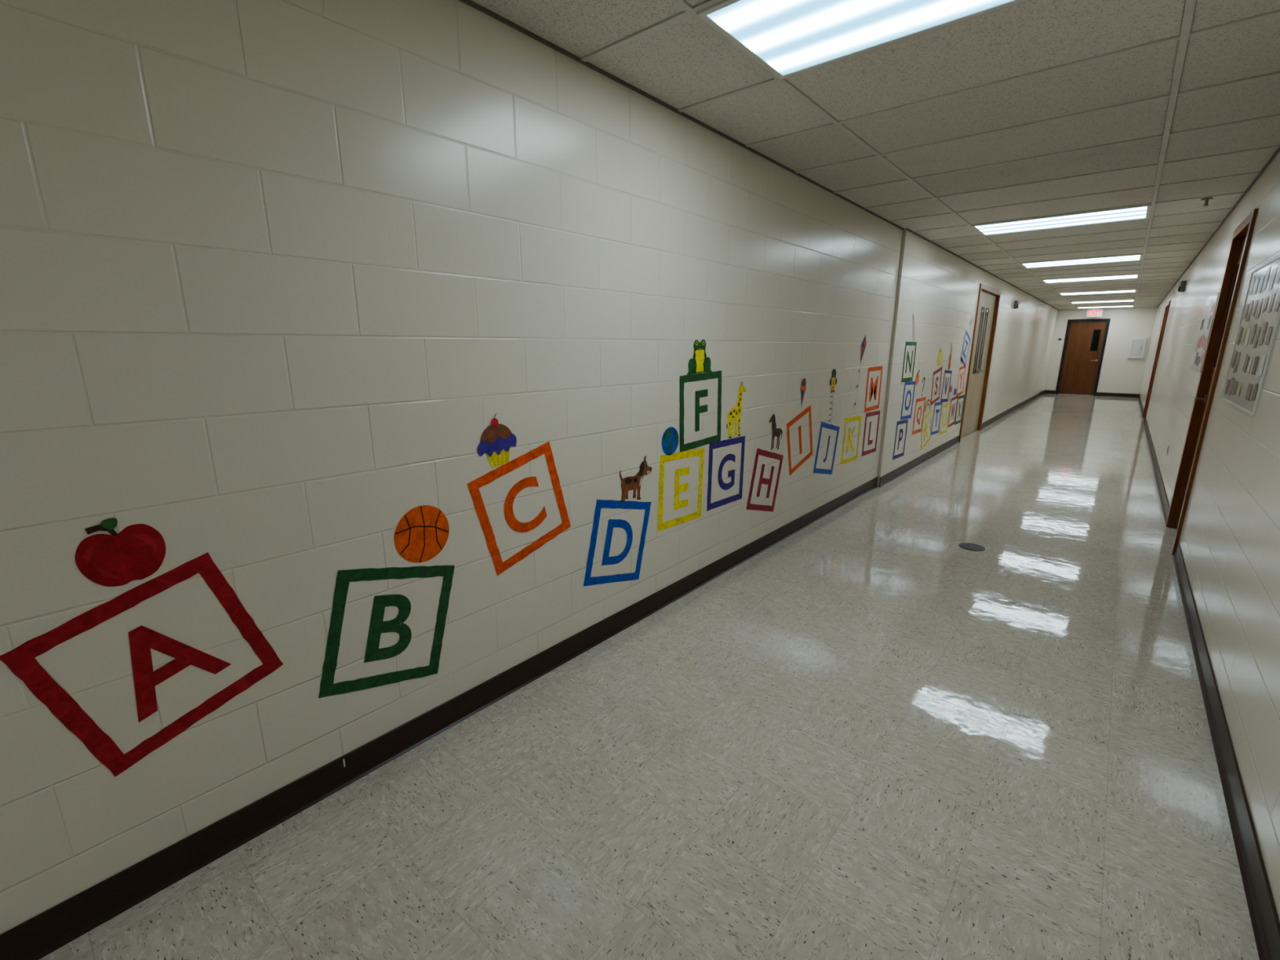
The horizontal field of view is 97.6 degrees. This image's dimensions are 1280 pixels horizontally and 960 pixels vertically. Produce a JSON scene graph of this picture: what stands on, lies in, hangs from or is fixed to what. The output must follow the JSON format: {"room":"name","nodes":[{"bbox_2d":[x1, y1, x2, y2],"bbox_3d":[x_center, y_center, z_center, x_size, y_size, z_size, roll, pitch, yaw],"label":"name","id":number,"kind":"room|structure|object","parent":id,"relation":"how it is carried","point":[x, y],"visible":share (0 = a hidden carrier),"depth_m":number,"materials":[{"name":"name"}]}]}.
{"room":"school corridor","nodes":[
{"label":"school corridor","id":0,"kind":"room"},
{"bbox_2d":[0,0,1057,934],"bbox_3d":[3.726,-1.558,7.060,0.230,2.540,26.250,11,17,39],"label":"wall","id":1,"kind":"structure","parent":0,"point":[275,275],"depth_m":1.66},
{"bbox_2d":[75,518,165,586],"bbox_3d":[-1.222,0.168,1.322,0.002,0.166,0.158,11,17,39],"label":"painting","id":2,"kind":"object","parent":1,"relation":"attached to","point":[138,551],"visible":1,"depth_m":1.32,"materials":[{"name":"paint"}]},
{"bbox_2d":[0,552,283,777],"bbox_3d":[-1.206,0.459,1.414,0.001,0.511,0.512,11,17,39],"label":"painting","id":3,"kind":"object","parent":1,"relation":"attached to","point":[21,660],"visible":1,"depth_m":1.39,"materials":[{"name":"paint"}]},
{"bbox_2d":[318,564,454,697],"bbox_3d":[-0.831,0.491,1.877,0.001,0.494,0.495,11,17,39],"label":"painting","id":4,"kind":"object","parent":1,"relation":"attached to","point":[377,626],"visible":1,"depth_m":1.85,"materials":[{"name":"paint"}]},
{"bbox_2d":[394,505,448,562],"bbox_3d":[-0.741,0.185,1.912,0.001,0.200,0.200,11,17,39],"label":"painting","id":5,"kind":"object","parent":1,"relation":"attached to","point":[422,533],"visible":1,"depth_m":1.91,"materials":[{"name":"paint"}]},
{"bbox_2d":[0,435,959,959],"bbox_3d":[0.041,0.676,2.947,0.047,0.104,14.590,11,17,39],"label":"baseboard","id":6,"kind":"structure","parent":1,"relation":"attached to","point":[52,929],"depth_m":1.78,"materials":[{"name":"brown rubber"}]},
{"bbox_2d":[477,413,516,467],"bbox_3d":[-0.531,-0.149,2.084,0.003,0.200,0.176,11,17,39],"label":"painting","id":7,"kind":"object","parent":1,"relation":"attached to","point":[497,439],"visible":1,"depth_m":2.09,"materials":[{"name":"paint"}]},
{"bbox_2d":[485,446,511,467],"bbox_3d":[-0.530,-0.086,2.103,0.001,0.070,0.116,11,17,39],"label":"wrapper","id":8,"kind":"object","parent":7,"relation":"on","point":[504,453],"depth_m":2.11,"materials":[{"name":"yellow paint"}]},
{"bbox_2d":[467,441,570,576],"bbox_3d":[-0.463,0.109,2.233,0.001,0.495,0.494,11,17,39],"label":"painting","id":9,"kind":"object","parent":1,"relation":"attached to","point":[500,566],"visible":1,"depth_m":2.21,"materials":[{"name":"paint"}]},
{"bbox_2d":[583,499,651,586],"bbox_3d":[-0.101,0.301,2.719,0.001,0.490,0.492,11,17,39],"label":"painting","id":10,"kind":"object","parent":1,"relation":"attached to","point":[606,560],"visible":1,"depth_m":2.69,"materials":[{"name":"paint"}]},
{"bbox_2d":[619,455,652,502],"bbox_3d":[-0.018,-0.003,2.745,0.002,0.218,0.240,11,17,39],"label":"painting","id":11,"kind":"object","parent":1,"relation":"attached to","point":[628,483],"visible":1,"depth_m":2.75,"materials":[{"name":"paint"}]},
{"bbox_2d":[661,426,679,455],"bbox_3d":[0.158,-0.202,2.912,0.001,0.148,0.148,11,17,39],"label":"painting","id":12,"kind":"object","parent":1,"relation":"attached to","point":[669,442],"visible":1,"depth_m":2.91,"materials":[{"name":"paint"}]},
{"bbox_2d":[657,447,704,531],"bbox_3d":[0.228,0.045,3.057,0.001,0.419,0.418,11,17,39],"label":"painting","id":13,"kind":"object","parent":1,"relation":"attached to","point":[678,488],"visible":1,"depth_m":3.04,"materials":[{"name":"paint"}]},
{"bbox_2d":[686,339,711,374],"bbox_3d":[0.323,-0.660,3.000,0.003,0.181,0.238,11,17,39],"label":"painting","id":14,"kind":"object","parent":1,"relation":"attached to","point":[700,363],"visible":1,"depth_m":3.00,"materials":[{"name":"paint"}]},
{"bbox_2d":[679,370,721,452],"bbox_3d":[0.339,-0.384,3.088,0.001,0.418,0.418,11,17,39],"label":"painting","id":15,"kind":"object","parent":1,"relation":"attached to","point":[713,375],"visible":1,"depth_m":3.07,"materials":[{"name":"paint"}]},
{"bbox_2d":[706,435,745,511],"bbox_3d":[0.525,-0.046,3.397,0.001,0.413,0.411,11,17,39],"label":"painting","id":16,"kind":"object","parent":1,"relation":"attached to","point":[718,444],"visible":1,"depth_m":3.38,"materials":[{"name":"paint"}]},
{"bbox_2d":[726,382,746,438],"bbox_3d":[0.582,-0.424,3.371,0.003,0.331,0.219,11,17,39],"label":"painting","id":17,"kind":"object","parent":1,"relation":"attached to","point":[735,414],"visible":1,"depth_m":3.38,"materials":[{"name":"paint"}]},
{"bbox_2d":[459,0,1058,310],"bbox_3d":[3.809,-2.679,6.720,0.042,0.010,26.250,11,17,39],"label":"trim","id":18,"kind":"structure","parent":1,"relation":"attached to","point":[469,2],"depth_m":2.44,"materials":[{"name":"metal"}]},
{"bbox_2d":[746,448,783,511],"bbox_3d":[0.854,0.009,3.810,0.001,0.493,0.496,11,17,39],"label":"painting","id":19,"kind":"object","parent":1,"relation":"attached to","point":[762,452],"visible":1,"depth_m":3.79,"materials":[{"name":"paint"}]},
{"bbox_2d":[768,413,782,449],"bbox_3d":[0.925,-0.327,3.813,0.002,0.259,0.205,11,17,39],"label":"horse painting","id":20,"kind":"object","parent":1,"relation":"attached to","point":[775,432],"visible":1,"depth_m":3.80,"materials":[{"name":"paint"}]},
{"bbox_2d":[786,405,813,475],"bbox_3d":[1.184,-0.295,4.138,0.001,0.497,0.498,11,17,39],"label":"painting","id":21,"kind":"object","parent":1,"relation":"attached to","point":[806,411],"visible":1,"depth_m":4.13,"materials":[{"name":"paint"}]},
{"bbox_2d":[800,377,805,404],"bbox_3d":[1.177,-0.630,4.046,0.002,0.209,0.096,11,17,39],"label":"painting","id":22,"kind":"object","parent":1,"relation":"attached to","point":[802,388],"visible":1,"depth_m":4.04,"materials":[{"name":"paint"}]},
{"bbox_2d":[813,421,839,474],"bbox_3d":[1.520,-0.252,4.557,0.001,0.479,0.480,11,17,39],"label":"painting","id":23,"kind":"object","parent":1,"relation":"attached to","point":[824,424],"visible":1,"depth_m":4.56,"materials":[{"name":"paint"}]},
{"bbox_2d":[828,368,836,423],"bbox_3d":[1.536,-0.665,4.473,0.004,0.436,0.142,11,17,39],"label":"painting","id":24,"kind":"object","parent":1,"relation":"attached to","point":[833,380],"visible":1,"depth_m":4.45,"materials":[{"name":"paint"}]},
{"bbox_2d":[840,415,862,464],"bbox_3d":[1.875,-0.359,4.962,0.001,0.420,0.419,11,17,39],"label":"painting","id":25,"kind":"object","parent":1,"relation":"attached to","point":[860,417],"visible":1,"depth_m":4.94,"materials":[{"name":"paint"}]},
{"bbox_2d":[854,334,866,404],"bbox_3d":[1.920,-0.920,4.879,0.002,0.671,0.171,11,17,39],"label":"painting","id":26,"kind":"object","parent":1,"relation":"attached to","point":[864,343],"visible":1,"depth_m":4.84,"materials":[{"name":"paint"}]},
{"bbox_2d":[861,410,879,456],"bbox_3d":[2.204,-0.449,5.341,0.001,0.413,0.412,11,17,39],"label":"painting","id":27,"kind":"object","parent":1,"relation":"attached to","point":[877,412],"visible":1,"depth_m":5.32,"materials":[{"name":"paint"}]},
{"bbox_2d":[864,365,883,412],"bbox_3d":[2.174,-0.848,5.207,0.001,0.413,0.411,11,17,39],"label":"painting","id":28,"kind":"object","parent":1,"relation":"attached to","point":[873,388],"visible":1,"depth_m":5.20,"materials":[{"name":"paint"}]},
{"bbox_2d":[892,418,908,459],"bbox_3d":[2.802,-0.440,6.023,0.001,0.420,0.421,11,17,39],"label":"painting","id":29,"kind":"object","parent":1,"relation":"attached to","point":[900,422],"visible":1,"depth_m":6.00,"materials":[{"name":"paint"}]},
{"bbox_2d":[900,381,915,420],"bbox_3d":[2.881,-0.857,6.017,0.001,0.420,0.420,11,17,39],"label":"painting","id":30,"kind":"object","parent":1,"relation":"attached to","point":[906,383],"visible":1,"depth_m":6.01,"materials":[{"name":"paint"}]},
{"bbox_2d":[901,341,916,382],"bbox_3d":[2.804,-1.231,5.832,0.001,0.408,0.408,11,17,39],"label":"painting","id":31,"kind":"object","parent":1,"relation":"attached to","point":[903,380],"visible":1,"depth_m":5.82,"materials":[{"name":"paint"}]},
{"bbox_2d":[912,314,915,342],"bbox_3d":[2.821,-1.566,5.772,0.001,0.276,0.192,11,17,39],"label":"painting","id":32,"kind":"object","parent":1,"relation":"attached to","point":[913,314],"visible":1,"depth_m":5.76,"materials":[{"name":"paint"}]},
{"bbox_2d":[915,369,919,385],"bbox_3d":[3.049,-1.127,6.156,0.001,0.168,0.140,11,17,39],"label":"painting","id":33,"kind":"object","parent":1,"relation":"attached to","point":[917,379],"visible":1,"depth_m":6.16,"materials":[{"name":"paint"}]},
{"bbox_2d":[911,396,925,435],"bbox_3d":[3.216,-0.741,6.453,0.001,0.408,0.407,11,17,39],"label":"painting","id":34,"kind":"object","parent":1,"relation":"attached to","point":[917,400],"visible":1,"depth_m":6.44,"materials":[{"name":"paint"}]},
{"bbox_2d":[920,408,932,450],"bbox_3d":[3.481,-0.605,6.808,0.001,0.493,0.491,11,17,39],"label":"painting","id":35,"kind":"object","parent":1,"relation":"attached to","point":[931,411],"visible":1,"depth_m":6.80,"materials":[{"name":"paint"}]},
{"bbox_2d":[924,399,930,411],"bbox_3d":[3.443,-0.899,6.689,0.001,0.132,0.282,11,17,39],"label":"painting","id":36,"kind":"object","parent":1,"relation":"attached to","point":[928,402],"visible":1,"depth_m":6.68,"materials":[{"name":"paint"}]},
{"bbox_2d":[930,366,942,405],"bbox_3d":[3.630,-1.152,6.857,0.001,0.457,0.457,11,17,39],"label":"painting","id":37,"kind":"object","parent":1,"relation":"attached to","point":[940,368],"visible":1,"depth_m":6.85,"materials":[{"name":"paint"}]},
{"bbox_2d":[930,401,942,435],"bbox_3d":[3.771,-0.784,7.118,0.001,0.420,0.419,11,17,39],"label":"painting","id":38,"kind":"object","parent":1,"relation":"attached to","point":[940,402],"visible":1,"depth_m":7.11,"materials":[{"name":"paint"}]},
{"bbox_2d":[937,348,942,366],"bbox_3d":[3.631,-1.480,6.777,0.001,0.242,0.242,11,17,39],"label":"painting","id":39,"kind":"object","parent":1,"relation":"attached to","point":[940,356],"visible":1,"depth_m":6.78,"materials":[{"name":"paint"}]},
{"bbox_2d":[939,402,950,435],"bbox_3d":[4.068,-0.817,7.471,0.001,0.407,0.408,11,17,39],"label":"painting","id":40,"kind":"object","parent":1,"relation":"attached to","point":[946,404],"visible":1,"depth_m":7.46,"materials":[{"name":"paint"}]},
{"bbox_2d":[940,369,951,402],"bbox_3d":[3.966,-1.213,7.250,0.001,0.426,0.425,11,17,39],"label":"painting","id":41,"kind":"object","parent":1,"relation":"attached to","point":[945,371],"visible":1,"depth_m":7.24,"materials":[{"name":"paint"}]},
{"bbox_2d":[947,345,951,369],"bbox_3d":[3.983,-1.585,7.181,0.001,0.338,0.143,11,17,39],"label":"painting","id":42,"kind":"object","parent":1,"relation":"attached to","point":[950,355],"visible":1,"depth_m":7.19,"materials":[{"name":"paint"}]},
{"bbox_2d":[947,395,958,427],"bbox_3d":[4.346,-0.952,7.776,0.001,0.425,0.425,11,17,39],"label":"painting","id":43,"kind":"object","parent":1,"relation":"attached to","point":[956,397],"visible":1,"depth_m":7.77,"materials":[{"name":"paint"}]},
{"bbox_2d":[954,394,964,425],"bbox_3d":[4.618,-1.017,8.090,0.001,0.408,0.408,11,17,39],"label":"painting","id":44,"kind":"object","parent":1,"relation":"attached to","point":[962,396],"visible":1,"depth_m":8.09,"materials":[{"name":"paint"}]},
{"bbox_2d":[955,364,965,395],"bbox_3d":[4.516,-1.396,7.874,0.001,0.433,0.432,11,17,39],"label":"painting","id":45,"kind":"object","parent":1,"relation":"attached to","point":[963,366],"visible":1,"depth_m":7.88,"materials":[{"name":"paint"}]},
{"bbox_2d":[960,329,970,366],"bbox_3d":[4.522,-1.822,7.779,0.001,0.508,0.509,11,17,39],"label":"painting","id":46,"kind":"object","parent":1,"relation":"attached to","point":[966,333],"visible":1,"depth_m":7.78,"materials":[{"name":"paint"}]},
{"bbox_2d":[968,313,973,332],"bbox_3d":[4.619,-2.191,7.806,0.001,0.259,0.220,11,17,39],"label":"painting","id":47,"kind":"object","parent":1,"relation":"attached to","point":[971,322],"visible":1,"depth_m":7.82,"materials":[{"name":"paint"}]},
{"bbox_2d":[959,283,1000,442],"bbox_3d":[5.274,-1.814,8.756,0.145,2.250,1.660,11,17,39],"label":"door","id":48,"kind":"structure","parent":1,"relation":"in","point":[988,298],"depth_m":8.85,"materials":[{"name":"brown wood"}]},
{"bbox_2d":[981,390,1044,429],"bbox_3d":[9.073,-1.797,13.307,0.017,0.104,9.980,11,17,39],"label":"baseboard","id":49,"kind":"structure","parent":1,"relation":"attached to","point":[1006,412],"depth_m":11.88,"materials":[{"name":"brown rubber"}]},
{"bbox_2d":[1013,300,1020,308],"bbox_3d":[6.965,-3.236,10.340,0.085,0.140,0.110,11,17,39],"label":"fire alarm","id":50,"kind":"object","parent":1,"relation":"attached to","point":[1016,302],"visible":1,"depth_m":10.31,"materials":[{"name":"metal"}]},
{"bbox_2d":[39,393,1259,959],"bbox_3d":[4.633,-0.097,6.620,2.612,0.107,26.650,11,17,39],"label":"floor","id":51,"kind":"structure","parent":0,"point":[873,735],"depth_m":1.85,"materials":[{"name":"tile"}]},
{"bbox_2d":[471,0,1279,309],"bbox_3d":[4.638,-2.565,6.026,2.612,0.096,26.650,11,17,39],"label":"ceiling","id":52,"kind":"structure","parent":0,"point":[681,64],"depth_m":2.54,"materials":[{"name":"tile"}]},
{"bbox_2d":[696,0,1025,79],"bbox_3d":[0.827,-1.470,1.640,1.195,0.029,0.585,11,17,39],"label":"recessed light","id":53,"kind":"object","parent":52,"relation":"in","point":[788,37],"visible":0.88,"depth_m":1.85,"materials":[{"name":"white plastic"}]},
{"bbox_2d":[581,0,1279,309],"bbox_3d":[4.638,-2.516,6.038,2.188,0.008,26.250,11,17,39],"label":"ceiling grid","id":54,"kind":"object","parent":52,"relation":"attached to","point":[688,10],"depth_m":2.77,"materials":[{"name":"grey paint"}]},
{"bbox_2d":[971,204,1151,235],"bbox_3d":[3.584,-2.227,4.808,1.195,0.029,0.585,11,17,39],"label":"recessed light","id":55,"kind":"object","parent":52,"relation":"in","point":[1137,212],"visible":0.83,"depth_m":4.76,"materials":[{"name":"white plastic"}]},
{"bbox_2d":[1020,253,1142,268],"bbox_3d":[5.553,-2.767,7.071,1.195,0.029,0.585,11,17,39],"label":"recessed light","id":56,"kind":"object","parent":52,"relation":"in","point":[1129,257],"visible":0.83,"depth_m":7.05,"materials":[{"name":"white plastic"}]},
{"bbox_2d":[1041,274,1139,283],"bbox_3d":[7.128,-3.199,8.882,1.195,0.029,0.585,11,17,39],"label":"recessed light","id":57,"kind":"object","parent":52,"relation":"in","point":[1130,276],"visible":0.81,"depth_m":8.85,"materials":[{"name":"white plastic"}]},
{"bbox_2d":[1086,307,1102,316],"bbox_3d":[12.792,-4.713,15.751,0.340,0.235,0.052,11,17,39],"label":"exit sign","id":58,"kind":"object","parent":52,"relation":"attached to","point":[1095,312],"visible":1,"depth_m":15.73,"materials":[{"name":"white plastic"}]},
{"bbox_2d":[1058,289,1136,295],"bbox_3d":[9.096,-3.739,11.145,1.195,0.029,0.585,11,17,39],"label":"recessed light","id":59,"kind":"object","parent":52,"relation":"in","point":[1123,291],"visible":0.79,"depth_m":11.13,"materials":[{"name":"white plastic"}]},
{"bbox_2d":[1070,299,1134,303],"bbox_3d":[11.065,-4.280,13.408,1.195,0.029,0.585,11,17,39],"label":"recessed light","id":60,"kind":"object","parent":52,"relation":"in","point":[1124,300],"visible":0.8,"depth_m":13.37,"materials":[{"name":"white plastic"}]},
{"bbox_2d":[1076,305,1133,308],"bbox_3d":[12.640,-4.712,15.219,1.195,0.029,0.585,11,17,39],"label":"recessed light","id":61,"kind":"object","parent":52,"relation":"in","point":[1124,305],"visible":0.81,"depth_m":15.31,"materials":[{"name":"white plastic"}]},
{"bbox_2d":[1200,197,1213,206],"bbox_3d":[4.117,-2.017,4.071,0.070,0.050,0.070,11,17,39],"label":"sprinkler","id":62,"kind":"object","parent":52,"relation":"attached to","point":[1206,200],"visible":1,"depth_m":4.06,"materials":[{"name":"metal"}]},
{"bbox_2d":[1044,306,1157,394],"bbox_3d":[13.178,-3.721,16.132,2.612,2.540,0.200,11,17,39],"label":"wall","id":63,"kind":"structure","parent":0,"point":[1119,374],"depth_m":15.77,"materials":[{"name":"white paint"}]},
{"bbox_2d":[1055,318,1110,395],"bbox_3d":[12.897,-3.573,16.338,0.960,2.155,0.150,11,17,39],"label":"door","id":64,"kind":"structure","parent":63,"relation":"in","point":[1085,340],"depth_m":16.32,"materials":[{"name":"brown wood"}]},
{"bbox_2d":[1044,390,1139,397],"bbox_3d":[13.118,-2.515,16.329,2.182,0.102,0.012,11,17,39],"label":"baseboard","id":65,"kind":"structure","parent":63,"relation":"attached to","point":[1108,394],"depth_m":15.99,"materials":[{"name":"brown rubber"}]},
{"bbox_2d":[1127,337,1146,358],"bbox_3d":[13.740,-3.646,15.482,0.330,0.540,0.066,11,17,39],"label":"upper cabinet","id":66,"kind":"object","parent":63,"relation":"attached to","point":[1136,344],"visible":1,"depth_m":15.47,"materials":[{"name":"white metal"}]},
{"bbox_2d":[1139,151,1279,921],"bbox_3d":[5.556,-1.193,5.555,0.200,2.540,26.250,11,17,39],"label":"wall","id":67,"kind":"structure","parent":0,"point":[1229,540],"depth_m":2.48,"materials":[{"name":"white paint"}]},
{"bbox_2d":[1137,395,1143,417],"bbox_3d":[12.079,-1.839,13.504,0.017,0.104,5.790,11,17,39],"label":"baseboard","id":68,"kind":"structure","parent":67,"relation":"attached to","point":[1139,397],"depth_m":13.16,"materials":[{"name":"brown rubber"}]},
{"bbox_2d":[1143,417,1169,523],"bbox_3d":[6.863,-0.407,7.508,0.017,0.104,8.120,11,17,39],"label":"baseboard","id":69,"kind":"structure","parent":67,"relation":"attached to","point":[1162,495],"depth_m":5.95,"materials":[{"name":"brown rubber"}]},
{"bbox_2d":[1142,300,1170,422],"bbox_3d":[9.884,-2.238,10.665,0.145,2.200,1.100,11,17,39],"label":"door","id":70,"kind":"structure","parent":67,"relation":"in","point":[1167,306],"depth_m":10.87,"materials":[{"name":"wood"}]},
{"bbox_2d":[1177,280,1186,292],"bbox_3d":[7.274,-2.600,7.529,0.085,0.140,0.110,11,17,39],"label":"fire alarm","id":71,"kind":"object","parent":67,"relation":"attached to","point":[1180,289],"visible":1,"depth_m":7.49,"materials":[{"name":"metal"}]},
{"bbox_2d":[1191,292,1219,372],"bbox_3d":[4.670,-1.211,4.638,0.007,0.600,0.850,11,17,39],"label":"notice board","id":72,"kind":"object","parent":67,"relation":"attached to","point":[1211,303],"visible":0.99,"depth_m":4.57,"materials":[{"name":"paper"}]},
{"bbox_2d":[1165,208,1258,555],"bbox_3d":[3.993,-0.622,3.893,0.145,2.200,0.860,11,17,39],"label":"door","id":73,"kind":"structure","parent":67,"relation":"in","point":[1242,236],"depth_m":4.03,"materials":[{"name":"brown wood"}]},
{"bbox_2d":[1157,146,1279,306],"bbox_3d":[5.477,-2.346,5.348,0.012,0.010,26.250,11,17,39],"label":"trim","id":74,"kind":"structure","parent":67,"relation":"attached to","point":[1277,150],"depth_m":4.17,"materials":[{"name":"metal"}]},
{"bbox_2d":[1172,541,1279,959],"bbox_3d":[0.333,1.385,0.001,0.017,0.104,10.340,11,17,39],"label":"baseboard","id":75,"kind":"structure","parent":67,"relation":"attached to","point":[1264,919],"depth_m":1.72,"materials":[{"name":"brown rubber"}]},
{"bbox_2d":[1221,255,1279,416],"bbox_3d":[3.031,-0.713,2.768,0.008,0.700,1.080,11,17,39],"label":"notice board","id":76,"kind":"object","parent":67,"relation":"attached to","point":[1260,320],"visible":1,"depth_m":2.71,"materials":[{"name":"paper"}]},
{"bbox_2d":[1224,379,1230,394],"bbox_3d":[3.307,-0.524,3.153,0.001,0.086,0.099,11,17,39],"label":"print","id":77,"kind":"object","parent":76,"relation":"attached to","point":[1228,382],"depth_m":3.15},
{"bbox_2d":[1228,377,1234,395],"bbox_3d":[3.213,-0.507,3.043,0.001,0.099,0.092,11,17,39],"label":"print","id":78,"kind":"object","parent":76,"relation":"attached to","point":[1233,379],"depth_m":3.04},
{"bbox_2d":[1231,351,1236,368],"bbox_3d":[3.311,-0.673,3.122,0.001,0.099,0.109,11,17,39],"label":"print","id":79,"kind":"object","parent":76,"relation":"attached to","point":[1235,352],"depth_m":3.12},
{"bbox_2d":[1232,381,1237,395],"bbox_3d":[3.122,-0.482,2.939,0.001,0.071,0.092,11,17,39],"label":"print","id":80,"kind":"object","parent":76,"relation":"attached to","point":[1236,382],"depth_m":2.94},
{"bbox_2d":[1232,351,1240,373],"bbox_3d":[3.225,-0.633,3.027,0.001,0.117,0.115,11,17,39],"label":"print","id":81,"kind":"object","parent":76,"relation":"attached to","point":[1238,354],"depth_m":3.03},
{"bbox_2d":[1236,326,1243,345],"bbox_3d":[3.306,-0.792,3.087,0.001,0.106,0.100,11,17,39],"label":"print","id":82,"kind":"object","parent":76,"relation":"attached to","point":[1241,330],"depth_m":3.09},
{"bbox_2d":[1242,354,1248,373],"bbox_3d":[3.026,-0.582,2.798,0.001,0.095,0.110,11,17,39],"label":"print","id":83,"kind":"object","parent":76,"relation":"attached to","point":[1246,362],"depth_m":2.80},
{"bbox_2d":[1243,303,1248,319],"bbox_3d":[3.304,-0.920,3.054,0.001,0.081,0.093,11,17,39],"label":"print","id":84,"kind":"object","parent":76,"relation":"attached to","point":[1246,306],"depth_m":3.06},
{"bbox_2d":[1244,383,1252,400],"bbox_3d":[2.841,-0.411,2.615,0.001,0.074,0.113,11,17,39],"label":"print","id":85,"kind":"object","parent":76,"relation":"attached to","point":[1249,388],"depth_m":2.61},
{"bbox_2d":[1245,300,1253,320],"bbox_3d":[3.224,-0.896,2.962,0.001,0.108,0.096,11,17,39],"label":"print","id":86,"kind":"object","parent":76,"relation":"attached to","point":[1251,301],"depth_m":2.96},
{"bbox_2d":[1248,275,1255,296],"bbox_3d":[3.314,-1.053,3.033,0.001,0.108,0.108,11,17,39],"label":"print","id":87,"kind":"object","parent":76,"relation":"attached to","point":[1253,278],"depth_m":3.03},
{"bbox_2d":[1249,324,1257,344],"bbox_3d":[3.025,-0.719,2.763,0.001,0.097,0.087,11,17,39],"label":"print","id":88,"kind":"object","parent":76,"relation":"attached to","point":[1255,326],"depth_m":2.76},
{"bbox_2d":[1250,382,1257,400],"bbox_3d":[2.747,-0.392,2.504,0.001,0.085,0.088,11,17,39],"label":"print","id":89,"kind":"object","parent":76,"relation":"attached to","point":[1255,388],"depth_m":2.50},
{"bbox_2d":[1252,300,1257,315],"bbox_3d":[3.119,-0.872,2.841,0.001,0.086,0.084,11,17,39],"label":"print","id":90,"kind":"object","parent":76,"relation":"attached to","point":[1256,301],"depth_m":2.84},
{"bbox_2d":[1251,355,1258,374],"bbox_3d":[2.848,-0.531,2.593,0.001,0.083,0.094,11,17,39],"label":"print","id":91,"kind":"object","parent":76,"relation":"attached to","point":[1256,358],"depth_m":2.59},
{"bbox_2d":[1252,277,1259,295],"bbox_3d":[3.216,-1.011,2.924,0.001,0.087,0.099,11,17,39],"label":"print","id":92,"kind":"object","parent":76,"relation":"attached to","point":[1257,279],"depth_m":2.92},
{"bbox_2d":[1253,327,1260,347],"bbox_3d":[2.939,-0.678,2.669,0.001,0.096,0.077,11,17,39],"label":"print","id":93,"kind":"object","parent":76,"relation":"attached to","point":[1259,328],"depth_m":2.67},
{"bbox_2d":[1254,297,1262,319],"bbox_3d":[3.034,-0.838,2.745,0.001,0.098,0.081,11,17,39],"label":"print","id":94,"kind":"object","parent":76,"relation":"attached to","point":[1260,300],"depth_m":2.74},
{"bbox_2d":[1257,275,1264,293],"bbox_3d":[3.125,-0.985,2.820,0.001,0.092,0.120,11,17,39],"label":"print","id":95,"kind":"object","parent":76,"relation":"attached to","point":[1261,280],"depth_m":2.82},
{"bbox_2d":[1258,321,1267,346],"bbox_3d":[2.845,-0.667,2.556,0.001,0.106,0.083,11,17,39],"label":"print","id":96,"kind":"object","parent":76,"relation":"attached to","point":[1265,323],"depth_m":2.56},
{"bbox_2d":[1262,295,1268,312],"bbox_3d":[2.938,-0.825,2.632,0.001,0.078,0.084,11,17,39],"label":"print","id":97,"kind":"object","parent":76,"relation":"attached to","point":[1266,299],"depth_m":2.63},
{"bbox_2d":[1262,266,1271,291],"bbox_3d":[3.037,-0.975,2.716,0.001,0.112,0.105,11,17,39],"label":"print","id":98,"kind":"object","parent":76,"relation":"attached to","point":[1268,271],"depth_m":2.71},
{"bbox_2d":[1264,326,1272,345],"bbox_3d":[2.751,-0.631,2.451,0.001,0.084,0.085,11,17,39],"label":"print","id":99,"kind":"object","parent":76,"relation":"attached to","point":[1269,331],"depth_m":2.45},
{"bbox_2d":[1267,293,1275,312],"bbox_3d":[2.838,-0.795,2.518,0.001,0.082,0.078,11,17,39],"label":"print","id":100,"kind":"object","parent":76,"relation":"attached to","point":[1273,295],"depth_m":2.52},
{"bbox_2d":[1267,267,1276,289],"bbox_3d":[2.930,-0.933,2.596,0.001,0.094,0.111,11,17,39],"label":"print","id":101,"kind":"object","parent":76,"relation":"attached to","point":[1273,271],"depth_m":2.60},
{"bbox_2d":[1273,262,1279,284],"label":"print","id":102,"kind":"object","parent":76,"relation":"attached to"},
{"bbox_2d":[1273,292,1279,311],"bbox_3d":[2.741,-0.764,2.407,0.001,0.086,0.088,11,17,39],"label":"print","id":103,"kind":"object","parent":76,"relation":"attached to","point":[1277,301],"depth_m":2.41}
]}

